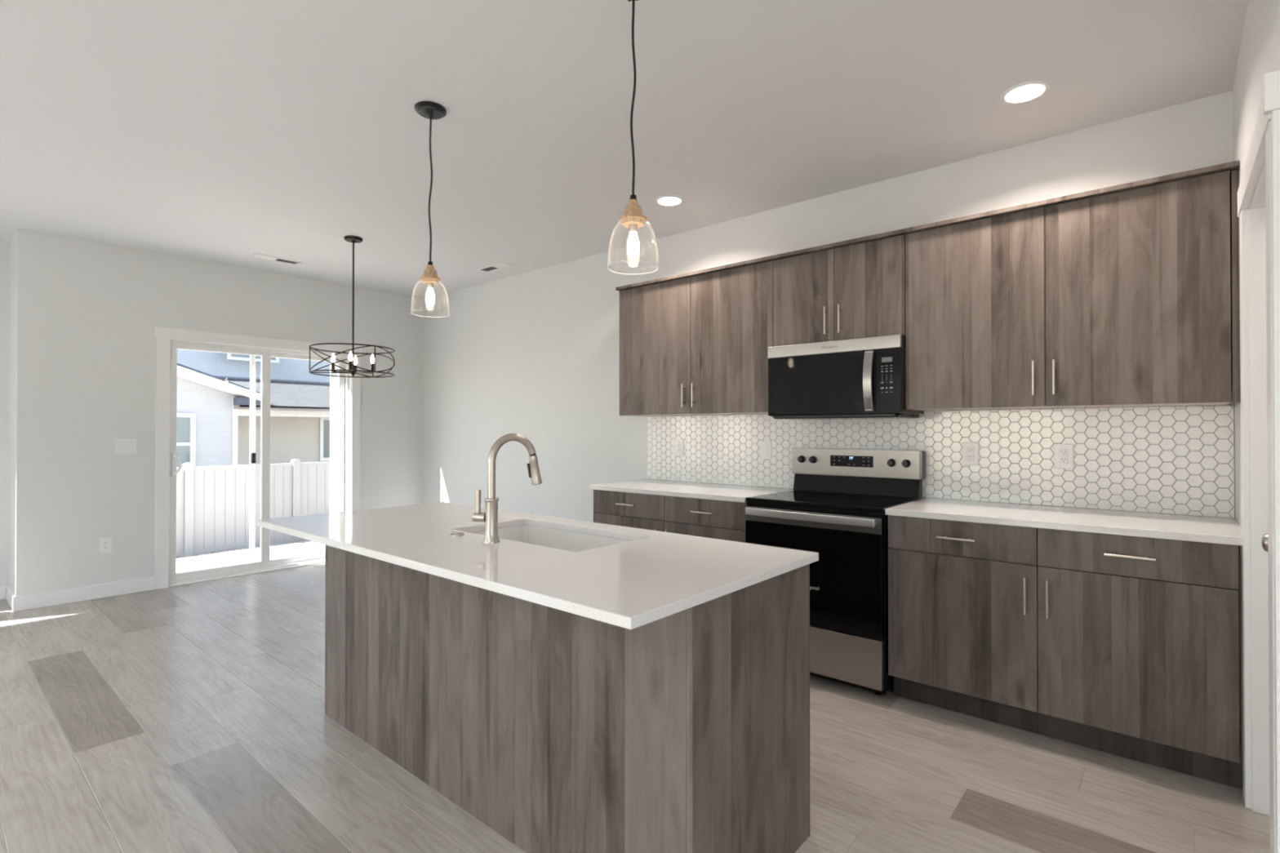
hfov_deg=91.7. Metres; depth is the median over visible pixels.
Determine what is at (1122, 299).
upper cabinet
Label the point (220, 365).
neighbor house
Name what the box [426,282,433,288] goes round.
socket
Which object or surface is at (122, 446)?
switch plate
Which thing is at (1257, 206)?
door
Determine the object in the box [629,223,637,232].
socket
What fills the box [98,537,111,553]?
wall outlet
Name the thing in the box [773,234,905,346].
upper cabinet
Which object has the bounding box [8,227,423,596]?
wall
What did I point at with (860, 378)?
microwave
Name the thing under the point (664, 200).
recessed light
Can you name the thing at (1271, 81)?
trim
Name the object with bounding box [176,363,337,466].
neighbor house
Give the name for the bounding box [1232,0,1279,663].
wall
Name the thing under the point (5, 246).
wall
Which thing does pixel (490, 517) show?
faucet
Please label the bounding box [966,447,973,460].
receptacle
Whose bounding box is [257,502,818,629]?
countertop
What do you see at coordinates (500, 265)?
ceiling vent
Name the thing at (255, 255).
ceiling vent
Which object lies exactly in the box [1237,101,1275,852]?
trim
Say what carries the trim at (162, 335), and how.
attached to the wall at (84, 313)
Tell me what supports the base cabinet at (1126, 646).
on the floor
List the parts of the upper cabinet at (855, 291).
door, handle, handle, door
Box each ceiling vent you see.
[250,253,302,265]
[475,262,514,272]
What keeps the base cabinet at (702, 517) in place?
on the floor
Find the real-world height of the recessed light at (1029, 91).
0.007 m
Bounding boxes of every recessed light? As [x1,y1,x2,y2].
[654,195,684,206]
[1000,80,1050,104]
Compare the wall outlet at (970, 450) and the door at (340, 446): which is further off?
the door at (340, 446)
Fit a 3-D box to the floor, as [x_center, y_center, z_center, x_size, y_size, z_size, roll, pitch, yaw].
[-1.839,1.320,0.704,10.050,0.060,8.600,0,0,41]
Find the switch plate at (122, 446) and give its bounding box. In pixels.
[114,438,137,453]
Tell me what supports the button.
on the countertop at (655, 575)
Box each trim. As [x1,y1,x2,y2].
[153,325,362,589]
[615,160,1239,290]
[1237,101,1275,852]
[1262,69,1279,852]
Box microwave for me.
[768,333,924,419]
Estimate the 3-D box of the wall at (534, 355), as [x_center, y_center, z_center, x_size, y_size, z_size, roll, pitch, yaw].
[1.187,-0.057,3.883,9.573,2.736,0.150,0,0,41]
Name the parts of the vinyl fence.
panel, post, panel, post, panel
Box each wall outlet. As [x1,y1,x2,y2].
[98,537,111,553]
[675,439,684,456]
[962,442,978,465]
[1053,444,1073,468]
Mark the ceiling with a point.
(222, 131)
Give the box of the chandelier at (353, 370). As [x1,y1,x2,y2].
[308,235,395,377]
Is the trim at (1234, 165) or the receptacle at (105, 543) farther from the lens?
the receptacle at (105, 543)
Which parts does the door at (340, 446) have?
handle, sliding panel, screen panel, fixed panel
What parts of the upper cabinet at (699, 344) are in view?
panel, door, handle, handle, door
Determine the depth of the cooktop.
3.31 m
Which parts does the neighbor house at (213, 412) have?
pane, pane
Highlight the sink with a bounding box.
[470,524,631,551]
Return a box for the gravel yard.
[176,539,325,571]
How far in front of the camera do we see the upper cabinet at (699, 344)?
4.04 m
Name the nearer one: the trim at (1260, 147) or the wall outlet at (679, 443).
the trim at (1260, 147)
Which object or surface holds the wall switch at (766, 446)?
attached to the backsplash
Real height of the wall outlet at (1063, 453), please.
0.120 m
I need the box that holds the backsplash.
[646,404,1234,518]
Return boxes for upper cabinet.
[619,260,773,416]
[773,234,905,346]
[905,168,1239,410]
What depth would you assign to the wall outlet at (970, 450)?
3.28 m
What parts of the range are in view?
knob, handle, knob, door rail, oven door, storage drawer, kick plate, control panel, knob, knob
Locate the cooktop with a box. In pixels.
[746,489,919,517]
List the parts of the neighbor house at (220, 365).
pane, pane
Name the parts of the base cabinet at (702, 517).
panel, handle, drawer, door, handle, door, drawer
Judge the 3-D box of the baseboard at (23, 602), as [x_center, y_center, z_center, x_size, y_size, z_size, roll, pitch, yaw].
[-5.376,1.258,3.730,0.541,0.104,8.599,0,0,41]
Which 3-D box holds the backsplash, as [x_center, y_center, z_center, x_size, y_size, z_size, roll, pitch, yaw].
[1.287,0.138,3.688,3.245,0.516,0.012,0,0,41]
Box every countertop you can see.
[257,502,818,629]
[587,479,793,502]
[884,497,1242,546]
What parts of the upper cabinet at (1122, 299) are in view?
door, handle, handle, door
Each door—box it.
[168,338,351,586]
[1248,160,1269,816]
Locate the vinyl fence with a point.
(213, 502)
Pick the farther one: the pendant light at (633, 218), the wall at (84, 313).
the wall at (84, 313)
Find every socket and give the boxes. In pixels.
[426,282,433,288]
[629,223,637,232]
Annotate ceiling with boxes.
[0,0,1248,298]
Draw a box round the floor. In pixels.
[0,551,1270,852]
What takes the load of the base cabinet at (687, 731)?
on the floor
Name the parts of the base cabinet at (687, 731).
panel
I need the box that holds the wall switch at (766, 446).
[760,440,771,459]
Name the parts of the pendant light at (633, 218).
lamp shade, cord, bulb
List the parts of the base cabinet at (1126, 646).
handle, drawer, door, handle, handle, handle, drawer, door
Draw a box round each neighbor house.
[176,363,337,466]
[177,349,337,384]
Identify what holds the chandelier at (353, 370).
hanging from the ceiling
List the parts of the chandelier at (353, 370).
bulb, bulb, rod, bulb, bulb, post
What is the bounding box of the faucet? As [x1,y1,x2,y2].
[471,433,542,543]
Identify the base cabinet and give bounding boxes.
[324,545,809,852]
[593,489,747,542]
[888,515,1243,789]
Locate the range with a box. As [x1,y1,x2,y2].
[745,448,925,695]
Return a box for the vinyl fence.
[176,458,329,555]
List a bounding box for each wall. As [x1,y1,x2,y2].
[0,240,10,585]
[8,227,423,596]
[422,90,1235,522]
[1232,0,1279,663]
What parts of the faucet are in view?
lever, spout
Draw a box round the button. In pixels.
[450,532,464,536]
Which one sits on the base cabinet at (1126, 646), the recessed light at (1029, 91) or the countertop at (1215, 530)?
the countertop at (1215, 530)
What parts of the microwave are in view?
door, handle, control panel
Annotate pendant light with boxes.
[410,101,449,317]
[607,0,658,275]
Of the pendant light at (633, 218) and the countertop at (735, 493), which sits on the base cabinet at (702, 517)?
the countertop at (735, 493)
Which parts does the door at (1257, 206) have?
knob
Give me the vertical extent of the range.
1.177 m
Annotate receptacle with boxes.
[102,540,108,549]
[677,443,680,452]
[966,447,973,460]
[1059,448,1067,462]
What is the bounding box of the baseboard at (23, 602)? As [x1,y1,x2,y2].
[0,576,155,611]
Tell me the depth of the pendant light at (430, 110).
2.78 m
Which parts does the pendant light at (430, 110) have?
lamp shade, bulb, cord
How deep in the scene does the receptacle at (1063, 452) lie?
3.01 m

